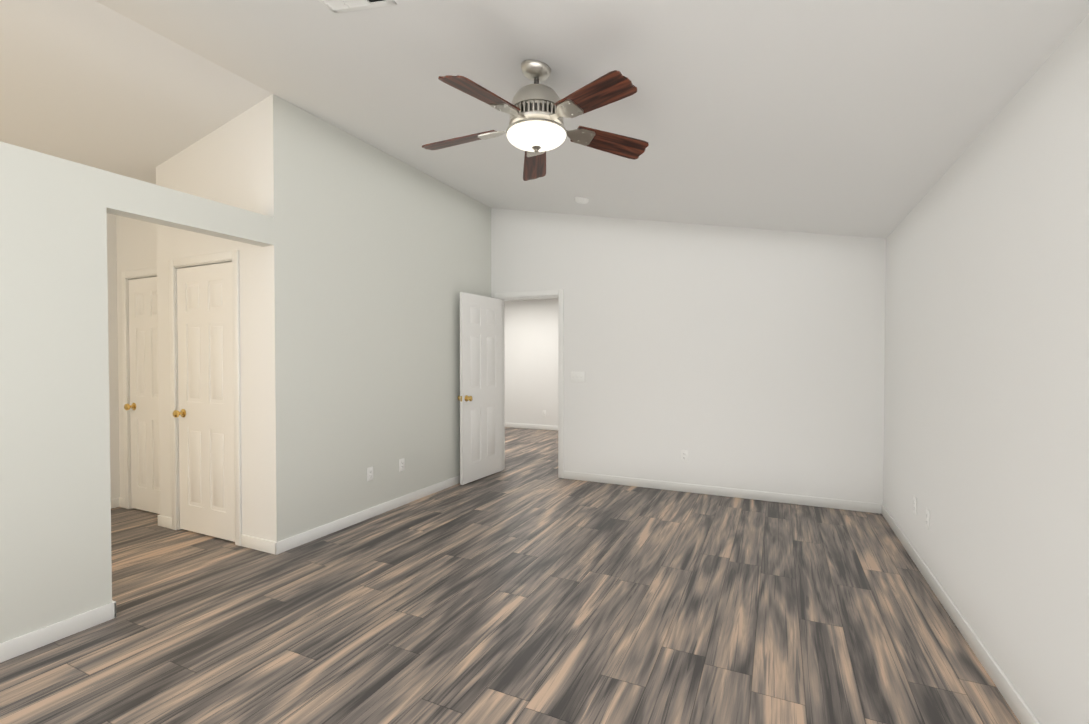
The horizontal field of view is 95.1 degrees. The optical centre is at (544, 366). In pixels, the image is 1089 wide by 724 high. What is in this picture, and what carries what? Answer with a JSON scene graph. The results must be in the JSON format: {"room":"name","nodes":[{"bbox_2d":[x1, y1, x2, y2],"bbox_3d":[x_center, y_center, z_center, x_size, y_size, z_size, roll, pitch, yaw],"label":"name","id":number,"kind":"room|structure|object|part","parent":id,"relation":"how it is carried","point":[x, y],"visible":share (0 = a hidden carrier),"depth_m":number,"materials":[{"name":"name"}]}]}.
{"room":"empty bedroom","nodes":[
{"label":"empty bedroom","id":0,"kind":"room"},
{"bbox_2d":[107,213,119,498],"bbox_3d":[-4.569,-0.075,3.058,0.120,2.728,3.520,0,1,25],"label":"wall","id":1,"kind":"structure","parent":0,"point":[113,358],"depth_m":4.45,"materials":[{"name":"paint"}]},
{"bbox_2d":[111,497,123,508],"bbox_3d":[-4.509,1.247,3.029,0.030,0.085,3.240,0,1,25],"label":"baseboard","id":2,"kind":"structure","parent":1,"relation":"attached to","point":[116,502],"depth_m":4.46,"materials":[{"name":"white paint"}]},
{"bbox_2d":[0,0,271,184],"bbox_3d":[-3.537,-1.670,2.548,2.400,0.626,3.520,0,1,25],"label":"ceiling","id":3,"kind":"structure","parent":0,"point":[93,83],"depth_m":3.09,"materials":[{"name":"paint"}]},
{"bbox_2d":[116,215,156,497],"bbox_3d":[-3.438,-0.187,4.360,1.060,2.910,0.120,0,1,25],"label":"wall","id":4,"kind":"structure","parent":0,"point":[136,242],"depth_m":4.40,"materials":[{"name":"paint"}]},
{"bbox_2d":[121,267,156,508],"bbox_3d":[-3.382,0.217,4.331,0.738,2.104,0.136,0,1,25],"label":"door frame","id":5,"kind":"structure","parent":4,"relation":"attached to","point":[139,274],"depth_m":4.41,"materials":[{"name":"white paint"}]},
{"bbox_2d":[124,277,159,513],"bbox_3d":[-3.392,0.249,4.303,0.610,2.018,0.173,0,1,25],"label":"closet door","id":6,"kind":"structure","parent":4,"relation":"in","point":[143,406],"depth_m":4.32,"materials":[{"name":"white paint"}]},
{"bbox_2d":[156,102,264,538],"bbox_3d":[-2.477,-0.296,3.769,1.260,3.147,0.150,0,1,25],"label":"wall","id":7,"kind":"structure","parent":0,"point":[222,164],"depth_m":3.54,"materials":[{"name":"paint"}]},
{"bbox_2d":[173,262,234,541],"bbox_3d":[-2.523,0.258,3.741,0.700,2.018,0.173,0,1,25],"label":"closet door","id":8,"kind":"structure","parent":7,"relation":"in","point":[204,412],"depth_m":3.72,"materials":[{"name":"white paint"}]},
{"bbox_2d":[169,250,241,545],"bbox_3d":[-2.508,0.226,3.783,0.828,2.104,0.166,0,1,25],"label":"door frame","id":9,"kind":"structure","parent":7,"relation":"attached to","point":[207,259],"depth_m":3.71,"materials":[{"name":"white paint"}]},
{"bbox_2d":[241,534,277,554],"bbox_3d":[-1.992,1.240,3.475,0.378,0.085,0.013,0,1,25],"label":"baseboard","id":10,"kind":"structure","parent":7,"relation":"attached to","point":[259,544],"depth_m":3.46,"materials":[{"name":"white paint"}]},
{"bbox_2d":[0,94,490,642],"bbox_3d":[-1.944,-0.299,3.281,0.120,3.170,6.160,0,1,25],"label":"wall","id":11,"kind":"structure","parent":0,"point":[376,261],"depth_m":3.45,"materials":[{"name":"paint"}]},
{"bbox_2d":[0,600,115,662],"bbox_3d":[-2.671,1.271,1.599,0.013,0.085,2.153,0,1,25],"label":"baseboard","id":12,"kind":"structure","parent":11,"relation":"attached to","point":[104,613],"depth_m":2.35,"materials":[{"name":"white paint"}]},
{"bbox_2d":[275,475,459,553],"bbox_3d":[-1.226,1.221,4.673,0.017,0.085,2.833,0,1,25],"label":"baseboard","id":13,"kind":"structure","parent":11,"relation":"attached to","point":[284,545],"depth_m":4.05,"materials":[{"name":"white paint"}]},
{"bbox_2d":[367,466,372,480],"bbox_3d":[-1.461,0.901,4.178,0.009,0.114,0.070,0,1,25],"label":"electrical outlet","id":14,"kind":"object","parent":11,"relation":"attached to","point":[369,473],"visible":1,"depth_m":4.17,"materials":[{"name":"white plastic"}]},
{"bbox_2d":[399,458,404,471],"bbox_3d":[-1.295,0.896,4.531,0.009,0.114,0.070,0,1,25],"label":"electrical outlet","id":15,"kind":"object","parent":11,"relation":"attached to","point":[402,464],"visible":1,"depth_m":4.53,"materials":[{"name":"white plastic"}]},
{"bbox_2d":[0,427,1020,723],"bbox_3d":[-0.435,1.297,4.449,6.440,0.060,9.510,0,1,25],"label":"floor","id":16,"kind":"structure","parent":0,"point":[526,585],"depth_m":2.52,"materials":[{"name":"laminate"}]},
{"bbox_2d":[505,299,557,425],"bbox_3d":[0.305,-0.056,9.267,3.670,2.490,0.120,0,1,25],"label":"wall","id":17,"kind":"structure","parent":0,"point":[531,360],"depth_m":9.46,"materials":[{"name":"paint"}]},
{"bbox_2d":[505,423,557,430],"bbox_3d":[0.277,1.147,9.225,3.430,0.085,0.013,0,1,25],"label":"baseboard","id":18,"kind":"structure","parent":17,"relation":"attached to","point":[533,426],"depth_m":9.45,"materials":[{"name":"white paint"}]},
{"bbox_2d":[505,297,557,301],"bbox_3d":[-0.381,-1.287,7.785,3.670,0.120,3.350,0,1,25],"label":"ceiling","id":19,"kind":"structure","parent":0,"point":[532,299],"depth_m":9.34,"materials":[{"name":"paint"}]},
{"bbox_2d":[94,0,1088,238],"bbox_3d":[-0.061,-1.508,2.377,4.040,0.944,6.160,0,1,25],"label":"ceiling","id":20,"kind":"structure","parent":0,"point":[867,118],"depth_m":2.44,"materials":[{"name":"paint"}]},
{"bbox_2d":[318,0,396,12],"bbox_3d":[-0.833,-1.519,1.983,0.360,0.012,0.310,13,6,24],"label":"ceiling vent","id":21,"kind":"object","parent":20,"relation":"in","point":[335,6],"visible":1,"depth_m":2.10,"materials":[{"name":"white"}]},
{"bbox_2d":[422,60,648,180],"bbox_3d":[-0.067,-1.234,2.373,1.134,0.424,1.132,0,1,25],"label":"ceiling fan","id":22,"kind":"object","parent":20,"relation":"hanging from","point":[536,130],"visible":1,"depth_m":2.29,"materials":[{"name":"brown wood"}]},
{"bbox_3d":[-0.418,-1.129,2.492,0.392,0.006,0.140,-5,15,16],"label":"blade","id":23,"kind":"part","parent":22,"relation":"part of","materials":[{"name":"brown wood"}]},
{"label":"blade","id":24,"kind":"part","parent":22,"relation":"part of","materials":[{"name":"brown wood"}]},
{"bbox_3d":[-0.053,-1.134,2.779,0.140,0.006,0.392,-15,-3,-3],"label":"blade","id":25,"kind":"part","parent":22,"relation":"part of","materials":[{"name":"brown wood"}]},
{"bbox_3d":[0.205,-1.123,2.074,0.140,0.006,0.392,18,-6,-38],"label":"blade","id":26,"kind":"part","parent":22,"relation":"part of","materials":[{"name":"brown wood"}]},
{"bbox_3d":[0.332,-1.130,2.520,0.392,0.006,0.140,5,-16,-20],"label":"blade","id":27,"kind":"part","parent":22,"relation":"part of","materials":[{"name":"brown wood"}]},
{"bbox_2d":[575,197,588,203],"bbox_3d":[0.352,-1.568,4.724,0.132,0.038,0.132,12,6,24],"label":"smoke detector","id":28,"kind":"object","parent":20,"relation":"attached to","point":[581,200],"visible":1,"depth_m":4.68,"materials":[{"name":"white plastic"}]},
{"bbox_2d":[491,208,885,503],"bbox_3d":[1.168,-0.321,5.156,4.160,3.152,0.120,0,1,25],"label":"wall","id":29,"kind":"structure","parent":0,"point":[740,358],"depth_m":4.86,"materials":[{"name":"paint"}]},
{"bbox_2d":[458,292,501,484],"bbox_3d":[-0.693,0.229,5.554,0.173,2.018,0.760,0,1,28],"label":"back door","id":30,"kind":"structure","parent":29,"relation":"in","point":[480,397],"depth_m":5.50,"materials":[{"name":"white paint"}]},
{"bbox_2d":[494,289,563,477],"bbox_3d":[-0.163,0.193,5.789,0.888,2.104,0.152,0,1,25],"label":"door frame","id":31,"kind":"structure","parent":29,"relation":"attached to","point":[559,294],"depth_m":5.57,"materials":[{"name":"white paint"}]},
{"bbox_2d":[681,450,687,461],"bbox_3d":[1.403,0.898,4.995,0.070,0.114,0.009,0,1,25],"label":"electrical outlet","id":32,"kind":"object","parent":29,"relation":"attached to","point":[684,455],"visible":1,"depth_m":4.99,"materials":[{"name":"white plastic"}]},
{"bbox_2d":[563,471,879,513],"bbox_3d":[1.547,1.217,4.929,2.952,0.085,0.013,0,1,25],"label":"baseboard","id":33,"kind":"structure","parent":29,"relation":"attached to","point":[674,486],"depth_m":4.80,"materials":[{"name":"white paint"}]},
{"bbox_2d":[883,14,1088,723],"bbox_3d":[1.713,0.109,1.571,0.120,2.410,6.160,0,1,25],"label":"wall","id":34,"kind":"structure","parent":0,"point":[986,419],"depth_m":1.97,"materials":[{"name":"paint"}]},
{"bbox_2d":[913,496,916,514],"bbox_3d":[2.441,0.916,3.286,0.009,0.114,0.070,0,1,25],"label":"electrical outlet","id":35,"kind":"object","parent":34,"relation":"attached to","point":[914,505],"visible":1,"depth_m":3.27,"materials":[{"name":"white plastic"}]},
{"bbox_2d":[926,508,929,529],"bbox_3d":[2.309,0.920,3.005,0.009,0.114,0.070,0,1,25],"label":"electrical outlet","id":36,"kind":"object","parent":34,"relation":"attached to","point":[928,519],"visible":1,"depth_m":2.99,"materials":[{"name":"white plastic"}]},
{"bbox_2d":[880,504,1039,723],"bbox_3d":[1.653,1.270,1.618,0.013,0.085,5.920,0,1,25],"label":"baseboard","id":37,"kind":"structure","parent":34,"relation":"attached to","point":[1010,694],"depth_m":2.30,"materials":[{"name":"white paint"}]}
]}

